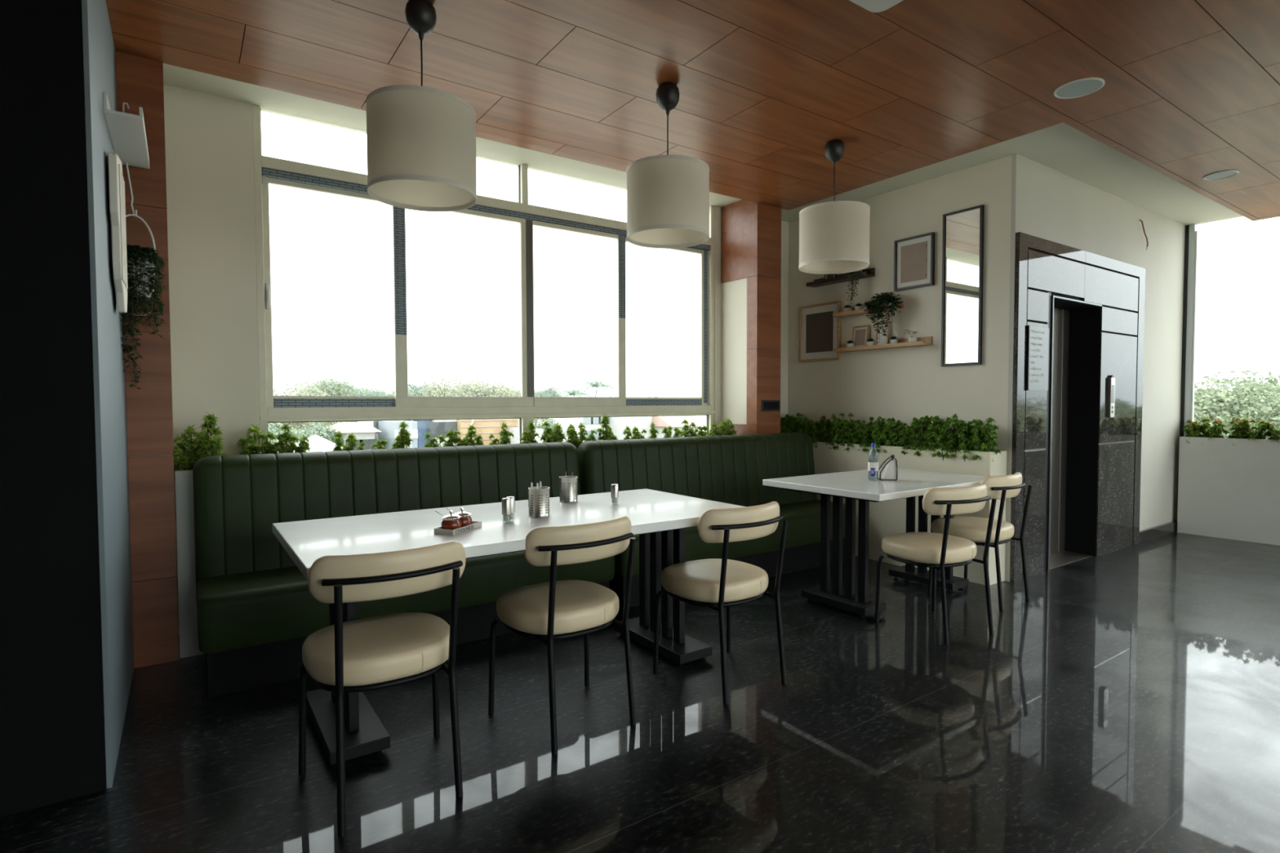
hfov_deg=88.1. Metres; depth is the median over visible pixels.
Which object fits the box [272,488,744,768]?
dining table
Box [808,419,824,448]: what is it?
leafy shrub
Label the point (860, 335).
print
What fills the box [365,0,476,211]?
pendant lamp
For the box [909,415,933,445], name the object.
leafy shrub
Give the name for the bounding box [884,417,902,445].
leafy shrub
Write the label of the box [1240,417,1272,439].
leafy shrub
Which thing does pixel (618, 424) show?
building
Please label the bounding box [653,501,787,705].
dining chair
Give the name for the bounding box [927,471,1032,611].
dining chair
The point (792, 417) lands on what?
leafy shrub
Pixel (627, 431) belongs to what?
leafy shrub
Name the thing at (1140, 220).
loose wire
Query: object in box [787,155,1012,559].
wall
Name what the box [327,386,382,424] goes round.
leafy tree
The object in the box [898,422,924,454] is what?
leafy shrub
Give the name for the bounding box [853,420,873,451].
leafy shrub
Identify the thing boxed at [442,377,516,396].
leafy tree
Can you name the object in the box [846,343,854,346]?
pot
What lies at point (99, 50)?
wall
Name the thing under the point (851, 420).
leafy shrub
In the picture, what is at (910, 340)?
pot
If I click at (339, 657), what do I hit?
dining chair
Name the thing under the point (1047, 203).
wall
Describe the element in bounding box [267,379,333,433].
leafy tree
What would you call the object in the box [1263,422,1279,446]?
leafy shrub
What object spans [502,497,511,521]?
shaker
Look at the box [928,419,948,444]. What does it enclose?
leafy shrub
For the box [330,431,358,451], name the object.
leafy shrub
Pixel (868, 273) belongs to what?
ledge
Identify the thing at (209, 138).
wall
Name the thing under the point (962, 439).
leafy shrub
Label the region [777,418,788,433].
leafy shrub
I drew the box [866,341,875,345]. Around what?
pot
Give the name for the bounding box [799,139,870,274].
pendant lamp
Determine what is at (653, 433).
leafy shrub
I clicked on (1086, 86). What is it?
ceiling speaker
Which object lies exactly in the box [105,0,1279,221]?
ceiling
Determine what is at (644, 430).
leafy shrub
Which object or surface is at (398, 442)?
leafy shrub
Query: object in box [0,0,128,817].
wall
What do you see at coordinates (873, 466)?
water bottle
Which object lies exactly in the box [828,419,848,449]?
leafy shrub
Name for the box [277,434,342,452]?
marquee tent
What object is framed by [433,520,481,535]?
serving tray
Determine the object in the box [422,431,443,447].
leafy shrub
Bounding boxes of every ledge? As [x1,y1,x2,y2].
[102,91,149,168]
[806,267,875,287]
[832,300,903,317]
[833,336,932,352]
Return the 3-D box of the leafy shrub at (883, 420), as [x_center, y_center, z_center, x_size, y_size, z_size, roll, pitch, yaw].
[1.938,0.068,5.412,0.208,0.313,0.209,1,2,19]
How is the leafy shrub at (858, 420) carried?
in the planter box at (887, 517)
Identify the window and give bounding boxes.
[252,104,715,449]
[1179,223,1198,436]
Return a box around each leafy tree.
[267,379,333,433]
[267,422,343,444]
[268,433,300,444]
[290,426,309,437]
[293,422,378,449]
[295,376,357,426]
[314,384,365,426]
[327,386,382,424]
[356,386,371,396]
[367,387,395,396]
[386,389,418,396]
[392,382,422,396]
[411,382,452,396]
[417,377,496,396]
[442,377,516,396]
[462,381,520,396]
[513,389,539,422]
[533,418,555,434]
[534,386,562,421]
[534,390,557,424]
[1193,378,1279,432]
[1193,396,1241,437]
[1195,422,1234,436]
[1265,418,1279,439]
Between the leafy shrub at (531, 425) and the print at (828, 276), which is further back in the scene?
the print at (828, 276)
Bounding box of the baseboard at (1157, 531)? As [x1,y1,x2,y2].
[1138,520,1177,543]
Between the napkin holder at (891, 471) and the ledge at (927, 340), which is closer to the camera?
the napkin holder at (891, 471)
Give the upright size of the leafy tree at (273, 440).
11.814 m
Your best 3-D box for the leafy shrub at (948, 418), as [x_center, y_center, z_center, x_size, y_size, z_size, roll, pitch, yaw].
[2.289,0.082,4.901,0.230,0.322,0.218,0,2,6]
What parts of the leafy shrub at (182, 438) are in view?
stem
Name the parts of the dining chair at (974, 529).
leg, leg, seat, seat frame, leg, backrest, rail, leg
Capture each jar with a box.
[435,510,461,529]
[446,507,471,527]
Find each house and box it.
[326,422,381,450]
[651,415,697,438]
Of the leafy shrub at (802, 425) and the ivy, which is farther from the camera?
the leafy shrub at (802, 425)
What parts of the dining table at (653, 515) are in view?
leg, leg, plate, leg, sub frame, leg, leg, plate, leg, leg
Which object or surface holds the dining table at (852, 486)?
on the floor
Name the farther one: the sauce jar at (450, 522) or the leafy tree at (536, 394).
the leafy tree at (536, 394)
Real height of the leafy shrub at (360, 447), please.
0.180 m
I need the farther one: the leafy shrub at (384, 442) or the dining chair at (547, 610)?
the leafy shrub at (384, 442)
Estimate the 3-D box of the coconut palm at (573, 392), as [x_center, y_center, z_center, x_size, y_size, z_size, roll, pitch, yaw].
[-12.663,1.204,125.032,9.329,16.699,8.791,-2,2,-35]
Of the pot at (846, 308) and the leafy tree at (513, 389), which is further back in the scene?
the leafy tree at (513, 389)
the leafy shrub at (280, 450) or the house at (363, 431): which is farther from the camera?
the house at (363, 431)
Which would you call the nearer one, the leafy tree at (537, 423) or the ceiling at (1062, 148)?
the ceiling at (1062, 148)
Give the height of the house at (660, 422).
12.700 m
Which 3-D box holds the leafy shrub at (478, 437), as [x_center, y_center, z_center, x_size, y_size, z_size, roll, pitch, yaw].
[-1.077,0.143,4.370,0.132,0.229,0.103,-2,3,-39]
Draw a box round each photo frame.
[824,273,836,279]
[851,324,869,346]
[875,321,890,344]
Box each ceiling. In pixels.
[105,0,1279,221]
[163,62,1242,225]
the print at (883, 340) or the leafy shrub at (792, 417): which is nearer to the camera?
the print at (883, 340)
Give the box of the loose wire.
[1139,219,1148,249]
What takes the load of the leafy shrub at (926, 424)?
in the planter box at (887, 517)
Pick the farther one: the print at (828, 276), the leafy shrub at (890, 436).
the print at (828, 276)
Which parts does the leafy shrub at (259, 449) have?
stem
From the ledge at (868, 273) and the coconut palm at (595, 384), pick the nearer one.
the ledge at (868, 273)
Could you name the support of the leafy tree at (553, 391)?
on the ground
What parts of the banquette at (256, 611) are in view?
backrest, seat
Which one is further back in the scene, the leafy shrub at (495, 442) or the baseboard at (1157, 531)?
the baseboard at (1157, 531)
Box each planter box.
[174,470,204,658]
[812,441,1006,585]
[1177,435,1279,546]
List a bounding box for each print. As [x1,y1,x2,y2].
[798,300,841,362]
[826,273,834,279]
[853,328,866,346]
[876,324,888,344]
[893,231,934,291]
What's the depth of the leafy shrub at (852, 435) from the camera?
5.50 m
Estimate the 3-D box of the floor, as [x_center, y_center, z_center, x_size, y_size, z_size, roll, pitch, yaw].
[1.362,1.272,1.563,12.360,0.120,8.350,-2,2,-35]
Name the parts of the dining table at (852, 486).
leg, leg, plate, leg, sub frame, leg, leg, leg, plate, leg, leg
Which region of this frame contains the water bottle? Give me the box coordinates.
[867,443,878,480]
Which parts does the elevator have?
lift door, lift door, lift door, sill plate, architrave, lift call panel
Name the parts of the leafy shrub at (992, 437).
stem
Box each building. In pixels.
[357,421,378,446]
[406,420,431,447]
[428,419,457,446]
[457,418,518,444]
[508,426,543,444]
[549,417,609,441]
[609,416,653,439]
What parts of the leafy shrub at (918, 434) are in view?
stem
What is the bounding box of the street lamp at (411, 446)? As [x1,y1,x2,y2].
[409,420,413,448]
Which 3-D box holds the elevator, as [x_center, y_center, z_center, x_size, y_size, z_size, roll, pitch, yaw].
[3.422,-0.154,5.439,2.241,2.447,0.505,-2,2,-35]
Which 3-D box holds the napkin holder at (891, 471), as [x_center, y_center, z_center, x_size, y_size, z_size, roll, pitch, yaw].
[1.584,0.261,4.242,0.113,0.162,0.080,0,2,5]
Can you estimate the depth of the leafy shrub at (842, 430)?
5.56 m
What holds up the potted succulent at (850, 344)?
on the ledge at (927, 340)
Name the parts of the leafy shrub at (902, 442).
stem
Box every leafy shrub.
[173,433,204,470]
[173,444,191,474]
[178,423,212,462]
[192,412,228,457]
[236,435,254,454]
[243,423,277,455]
[262,435,288,454]
[275,422,301,453]
[293,434,311,453]
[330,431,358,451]
[351,440,367,450]
[370,438,388,449]
[389,420,413,448]
[391,435,403,449]
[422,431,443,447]
[439,428,462,446]
[460,423,477,445]
[471,433,484,445]
[487,433,505,444]
[497,422,514,444]
[517,429,533,444]
[524,420,539,443]
[539,420,562,443]
[552,422,566,442]
[565,422,587,445]
[565,426,582,449]
[583,429,596,442]
[595,413,612,440]
[606,425,617,439]
[622,425,641,439]
[632,426,647,439]
[648,422,658,438]
[661,426,671,438]
[666,425,681,437]
[679,417,700,436]
[693,424,709,436]
[706,422,718,435]
[714,420,728,435]
[720,418,737,435]
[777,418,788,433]
[780,414,792,430]
[780,421,788,433]
[784,413,798,432]
[785,413,807,432]
[787,412,806,432]
[795,415,815,432]
[796,419,814,433]
[803,420,820,441]
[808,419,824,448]
[816,414,835,442]
[819,418,830,442]
[820,420,836,448]
[828,412,853,443]
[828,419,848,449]
[833,421,853,450]
[840,420,857,443]
[843,422,858,450]
[848,419,864,444]
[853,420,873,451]
[856,416,880,444]
[861,421,882,451]
[865,416,885,444]
[870,422,887,453]
[873,422,896,444]
[880,421,901,453]
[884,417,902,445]
[894,422,911,448]
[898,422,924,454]
[907,416,933,456]
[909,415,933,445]
[913,415,940,447]
[920,417,948,457]
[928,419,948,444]
[931,413,965,460]
[934,416,954,445]
[946,424,968,457]
[953,418,986,461]
[955,418,977,448]
[964,422,988,448]
[967,417,1001,461]
[977,423,997,449]
[1182,419,1204,443]
[1198,417,1225,439]
[1221,416,1248,445]
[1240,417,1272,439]
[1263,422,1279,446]
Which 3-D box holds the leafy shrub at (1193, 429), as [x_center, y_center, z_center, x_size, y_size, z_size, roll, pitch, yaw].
[5.343,0.050,6.374,0.186,0.242,0.222,1,3,38]
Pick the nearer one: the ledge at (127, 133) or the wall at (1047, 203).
the ledge at (127, 133)
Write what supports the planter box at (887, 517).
on the floor
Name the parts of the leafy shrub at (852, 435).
stem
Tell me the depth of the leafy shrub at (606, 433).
4.85 m
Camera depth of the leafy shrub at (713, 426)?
5.52 m
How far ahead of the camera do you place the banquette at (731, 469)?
4.87 m
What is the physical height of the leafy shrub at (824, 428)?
0.272 m
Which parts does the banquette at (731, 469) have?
backrest, seat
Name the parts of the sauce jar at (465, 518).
lid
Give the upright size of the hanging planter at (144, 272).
1.343 m
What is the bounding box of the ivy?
[862,291,903,344]
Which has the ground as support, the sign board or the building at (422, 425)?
the building at (422, 425)
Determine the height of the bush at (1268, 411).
16.279 m
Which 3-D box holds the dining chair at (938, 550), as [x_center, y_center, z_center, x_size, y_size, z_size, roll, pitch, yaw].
[1.661,0.725,3.745,0.484,0.820,0.510,-1,2,-26]
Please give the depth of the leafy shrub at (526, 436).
4.56 m
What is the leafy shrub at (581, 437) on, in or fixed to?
in the planter box at (188, 620)
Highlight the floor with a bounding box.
[0,531,1279,852]
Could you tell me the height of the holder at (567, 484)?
0.152 m
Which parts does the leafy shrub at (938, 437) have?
stem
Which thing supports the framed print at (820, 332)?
attached to the wall at (904, 384)
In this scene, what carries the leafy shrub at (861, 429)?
in the planter box at (887, 517)
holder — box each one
[528,481,549,518]
[559,471,577,502]
[876,454,897,480]
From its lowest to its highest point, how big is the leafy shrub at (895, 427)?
0.262 m
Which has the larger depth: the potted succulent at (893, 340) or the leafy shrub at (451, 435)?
the potted succulent at (893, 340)
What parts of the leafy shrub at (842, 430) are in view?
stem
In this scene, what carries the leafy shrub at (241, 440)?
in the planter box at (188, 620)
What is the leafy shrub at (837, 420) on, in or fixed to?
in the planter box at (887, 517)
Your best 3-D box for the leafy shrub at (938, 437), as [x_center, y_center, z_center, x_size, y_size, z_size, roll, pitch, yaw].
[2.253,0.076,4.838,0.235,0.346,0.248,0,2,5]
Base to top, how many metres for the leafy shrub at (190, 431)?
0.325 m
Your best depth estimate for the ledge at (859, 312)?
5.57 m
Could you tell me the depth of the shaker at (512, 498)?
2.79 m
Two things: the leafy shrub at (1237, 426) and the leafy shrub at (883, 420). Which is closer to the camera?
the leafy shrub at (883, 420)
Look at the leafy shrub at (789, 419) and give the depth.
6.11 m
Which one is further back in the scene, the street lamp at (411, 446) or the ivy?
the street lamp at (411, 446)
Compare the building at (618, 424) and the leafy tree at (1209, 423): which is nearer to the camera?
the leafy tree at (1209, 423)
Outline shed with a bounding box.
[377,420,417,448]
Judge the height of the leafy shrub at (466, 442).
0.293 m
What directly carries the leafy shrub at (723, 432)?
in the planter box at (188, 620)
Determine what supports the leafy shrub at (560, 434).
in the planter box at (188, 620)
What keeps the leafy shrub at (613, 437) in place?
in the planter box at (188, 620)
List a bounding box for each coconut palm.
[555,388,591,396]
[577,380,616,396]
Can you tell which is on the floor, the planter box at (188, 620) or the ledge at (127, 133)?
the planter box at (188, 620)
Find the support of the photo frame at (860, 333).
on the ledge at (927, 340)
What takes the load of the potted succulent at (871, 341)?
on the ledge at (927, 340)
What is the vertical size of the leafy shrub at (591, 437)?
0.219 m
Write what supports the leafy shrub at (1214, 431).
in the planter box at (1226, 491)
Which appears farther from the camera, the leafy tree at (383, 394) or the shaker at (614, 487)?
the leafy tree at (383, 394)
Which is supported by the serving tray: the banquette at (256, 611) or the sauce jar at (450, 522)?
the sauce jar at (450, 522)
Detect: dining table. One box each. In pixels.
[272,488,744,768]
[762,467,986,619]
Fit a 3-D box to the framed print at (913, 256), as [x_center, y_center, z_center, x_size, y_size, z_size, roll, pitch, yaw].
[2.159,-1.293,5.214,0.030,0.403,0.335,-2,2,-35]
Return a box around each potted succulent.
[844,305,853,311]
[846,340,854,346]
[854,302,863,310]
[866,338,875,345]
[889,336,898,343]
[905,329,917,342]
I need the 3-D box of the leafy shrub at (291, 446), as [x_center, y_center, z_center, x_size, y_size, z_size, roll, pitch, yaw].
[-1.987,0.132,3.733,0.151,0.319,0.164,-2,3,-39]
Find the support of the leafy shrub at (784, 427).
in the planter box at (887, 517)
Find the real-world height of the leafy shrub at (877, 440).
0.248 m
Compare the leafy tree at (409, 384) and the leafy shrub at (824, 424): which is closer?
the leafy shrub at (824, 424)
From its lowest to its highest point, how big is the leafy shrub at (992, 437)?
0.322 m
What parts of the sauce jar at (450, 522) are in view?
lid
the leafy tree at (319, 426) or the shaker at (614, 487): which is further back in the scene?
the leafy tree at (319, 426)
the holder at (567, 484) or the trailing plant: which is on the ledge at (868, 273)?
the trailing plant
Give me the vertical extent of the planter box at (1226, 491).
0.932 m
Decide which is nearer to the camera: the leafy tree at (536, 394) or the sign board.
the sign board
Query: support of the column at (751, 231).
attached to the wall at (209, 138)
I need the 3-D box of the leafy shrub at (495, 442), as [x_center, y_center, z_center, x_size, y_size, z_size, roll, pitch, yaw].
[-0.960,0.146,4.416,0.121,0.206,0.138,1,2,34]
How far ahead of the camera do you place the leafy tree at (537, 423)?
93.69 m
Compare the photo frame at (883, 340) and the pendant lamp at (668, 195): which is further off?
the photo frame at (883, 340)
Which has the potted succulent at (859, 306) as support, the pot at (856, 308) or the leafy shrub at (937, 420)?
the pot at (856, 308)
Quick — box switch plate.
[761,400,780,411]
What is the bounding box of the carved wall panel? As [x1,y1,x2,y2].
[107,151,128,312]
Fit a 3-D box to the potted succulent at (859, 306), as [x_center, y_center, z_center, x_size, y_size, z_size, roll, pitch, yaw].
[1.854,-1.003,5.600,0.088,0.082,0.088,-2,2,-35]
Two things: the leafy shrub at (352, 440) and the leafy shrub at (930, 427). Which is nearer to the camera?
the leafy shrub at (352, 440)
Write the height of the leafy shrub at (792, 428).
0.326 m
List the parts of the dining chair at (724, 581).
leg, seat, seat frame, leg, leg, backrest, rail, leg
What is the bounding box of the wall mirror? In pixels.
[941,204,984,366]
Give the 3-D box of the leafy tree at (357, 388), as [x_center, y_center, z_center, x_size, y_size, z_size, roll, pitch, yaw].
[-51.019,1.492,111.344,11.303,17.258,10.122,-2,3,-42]
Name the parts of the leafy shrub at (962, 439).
stem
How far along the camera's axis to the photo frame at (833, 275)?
5.87 m
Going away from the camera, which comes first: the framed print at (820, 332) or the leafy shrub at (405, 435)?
the leafy shrub at (405, 435)
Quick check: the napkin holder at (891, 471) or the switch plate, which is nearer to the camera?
the napkin holder at (891, 471)
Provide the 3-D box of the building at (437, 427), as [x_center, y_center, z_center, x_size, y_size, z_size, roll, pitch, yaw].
[-20.524,5.296,66.838,3.600,12.400,7.060,-2,2,-35]
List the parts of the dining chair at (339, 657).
leg, leg, seat, seat frame, backrest, rail, leg, leg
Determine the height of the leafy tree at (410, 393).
16.650 m
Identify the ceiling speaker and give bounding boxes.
[849,0,902,12]
[1053,77,1104,98]
[1202,169,1239,180]
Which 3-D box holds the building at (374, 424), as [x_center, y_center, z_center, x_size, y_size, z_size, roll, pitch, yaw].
[-26.695,5.165,66.820,2.062,12.700,8.060,-2,2,-35]
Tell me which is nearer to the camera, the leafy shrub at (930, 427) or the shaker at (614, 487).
the shaker at (614, 487)
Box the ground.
[275,415,697,436]
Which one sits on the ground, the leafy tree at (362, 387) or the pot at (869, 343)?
the leafy tree at (362, 387)
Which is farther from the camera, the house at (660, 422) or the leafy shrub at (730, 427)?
the house at (660, 422)
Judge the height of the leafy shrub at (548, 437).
0.309 m
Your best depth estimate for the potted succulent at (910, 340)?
5.17 m
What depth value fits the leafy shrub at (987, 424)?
4.71 m
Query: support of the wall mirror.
attached to the wall at (904, 384)
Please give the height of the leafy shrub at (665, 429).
0.226 m
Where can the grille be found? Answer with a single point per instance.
(1219, 175)
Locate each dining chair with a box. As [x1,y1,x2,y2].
[298,540,466,837]
[488,515,635,755]
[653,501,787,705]
[875,484,996,645]
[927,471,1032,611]
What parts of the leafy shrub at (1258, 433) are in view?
stem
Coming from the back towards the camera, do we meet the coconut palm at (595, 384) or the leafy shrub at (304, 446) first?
the coconut palm at (595, 384)
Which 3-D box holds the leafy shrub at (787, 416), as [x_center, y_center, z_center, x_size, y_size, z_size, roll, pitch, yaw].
[1.362,0.039,6.225,0.204,0.325,0.248,-2,3,-39]
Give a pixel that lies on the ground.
(695, 415)
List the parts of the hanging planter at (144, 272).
handle, pot, stem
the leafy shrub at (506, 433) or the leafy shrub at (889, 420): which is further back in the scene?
the leafy shrub at (889, 420)
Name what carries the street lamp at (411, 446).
on the ground
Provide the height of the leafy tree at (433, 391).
18.478 m
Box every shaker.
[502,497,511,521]
[506,496,515,519]
[610,484,618,503]
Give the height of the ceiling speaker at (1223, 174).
0.008 m
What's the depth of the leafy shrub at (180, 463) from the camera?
3.33 m
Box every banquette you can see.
[192,441,614,697]
[577,432,845,608]
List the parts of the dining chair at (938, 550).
leg, seat, leg, seat frame, leg, backrest, rail, leg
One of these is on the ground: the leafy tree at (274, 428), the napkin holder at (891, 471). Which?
the leafy tree at (274, 428)
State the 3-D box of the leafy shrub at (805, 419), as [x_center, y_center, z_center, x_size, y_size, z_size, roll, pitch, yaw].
[1.496,0.051,6.005,0.206,0.307,0.205,0,2,-9]
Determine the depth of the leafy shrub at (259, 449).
3.62 m
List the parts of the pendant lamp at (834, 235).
cord, lamp shade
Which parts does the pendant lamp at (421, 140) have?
lamp shade, cord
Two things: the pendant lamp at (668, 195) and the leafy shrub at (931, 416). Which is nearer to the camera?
the pendant lamp at (668, 195)
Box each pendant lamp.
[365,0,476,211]
[626,81,709,248]
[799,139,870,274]
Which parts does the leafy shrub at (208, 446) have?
stem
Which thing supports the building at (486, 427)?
on the ground
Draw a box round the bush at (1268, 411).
[1193,367,1279,437]
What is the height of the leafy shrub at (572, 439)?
0.240 m
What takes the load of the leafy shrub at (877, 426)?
in the planter box at (887, 517)
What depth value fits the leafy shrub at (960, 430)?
4.75 m
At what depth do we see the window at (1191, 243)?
6.45 m
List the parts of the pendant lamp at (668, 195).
cord, lamp shade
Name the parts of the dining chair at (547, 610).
leg, leg, seat, seat frame, backrest, rail, leg, leg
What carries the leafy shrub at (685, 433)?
in the planter box at (188, 620)
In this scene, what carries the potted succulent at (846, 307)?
on the ledge at (859, 312)
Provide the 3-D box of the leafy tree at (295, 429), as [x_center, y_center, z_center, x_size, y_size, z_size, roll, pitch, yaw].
[-32.154,5.846,63.473,9.276,11.713,8.899,0,2,2]
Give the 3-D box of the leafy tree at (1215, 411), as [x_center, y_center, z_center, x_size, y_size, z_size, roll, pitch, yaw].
[41.359,4.719,49.940,7.420,14.530,7.119,0,2,-5]
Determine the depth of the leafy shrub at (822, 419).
5.80 m
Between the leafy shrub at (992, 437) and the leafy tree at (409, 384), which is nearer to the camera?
the leafy shrub at (992, 437)
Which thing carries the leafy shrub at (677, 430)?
in the planter box at (188, 620)
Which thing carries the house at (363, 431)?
on the ground
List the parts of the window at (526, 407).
sash, film covered rail, sash, sash, film covered rail, sash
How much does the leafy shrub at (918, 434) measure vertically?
0.320 m
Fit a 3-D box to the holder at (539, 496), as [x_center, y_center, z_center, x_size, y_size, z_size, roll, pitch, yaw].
[-0.444,0.319,2.906,0.094,0.152,0.094,1,3,38]
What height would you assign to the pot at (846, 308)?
0.052 m
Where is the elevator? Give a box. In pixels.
[1009,231,1145,582]
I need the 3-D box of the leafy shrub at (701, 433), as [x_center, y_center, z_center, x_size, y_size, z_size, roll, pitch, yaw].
[0.506,0.098,5.437,0.161,0.230,0.141,0,2,13]
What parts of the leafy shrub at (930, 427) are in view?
stem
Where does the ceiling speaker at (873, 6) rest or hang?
attached to the ceiling at (1190, 91)
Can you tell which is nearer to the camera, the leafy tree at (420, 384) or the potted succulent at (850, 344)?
the potted succulent at (850, 344)
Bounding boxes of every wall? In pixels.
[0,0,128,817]
[81,0,133,788]
[163,84,788,635]
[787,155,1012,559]
[1004,153,1185,582]
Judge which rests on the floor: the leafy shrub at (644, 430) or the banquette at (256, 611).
the banquette at (256, 611)
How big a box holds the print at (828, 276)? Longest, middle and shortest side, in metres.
0.120 x 0.080 x 0.002 m
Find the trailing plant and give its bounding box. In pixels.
[846,268,864,309]
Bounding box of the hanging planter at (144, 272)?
[120,102,168,389]
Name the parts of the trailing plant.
stem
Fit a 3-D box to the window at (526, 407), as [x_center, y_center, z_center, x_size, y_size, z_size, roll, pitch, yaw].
[-0.801,-0.857,4.843,3.492,2.059,0.095,-2,2,-35]
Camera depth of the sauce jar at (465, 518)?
2.60 m
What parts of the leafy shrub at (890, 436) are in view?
stem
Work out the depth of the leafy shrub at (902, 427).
5.11 m
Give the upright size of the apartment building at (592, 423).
12.800 m
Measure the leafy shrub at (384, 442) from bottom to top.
0.192 m
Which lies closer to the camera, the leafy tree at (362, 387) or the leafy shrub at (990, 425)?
the leafy shrub at (990, 425)
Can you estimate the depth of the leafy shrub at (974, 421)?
4.74 m
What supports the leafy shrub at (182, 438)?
in the planter box at (188, 620)
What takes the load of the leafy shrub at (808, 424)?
in the planter box at (887, 517)
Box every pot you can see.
[844,307,851,311]
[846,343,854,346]
[854,306,862,310]
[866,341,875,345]
[889,339,898,343]
[907,337,917,342]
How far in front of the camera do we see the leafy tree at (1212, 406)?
47.91 m
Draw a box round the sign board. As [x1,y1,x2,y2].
[1026,324,1048,390]

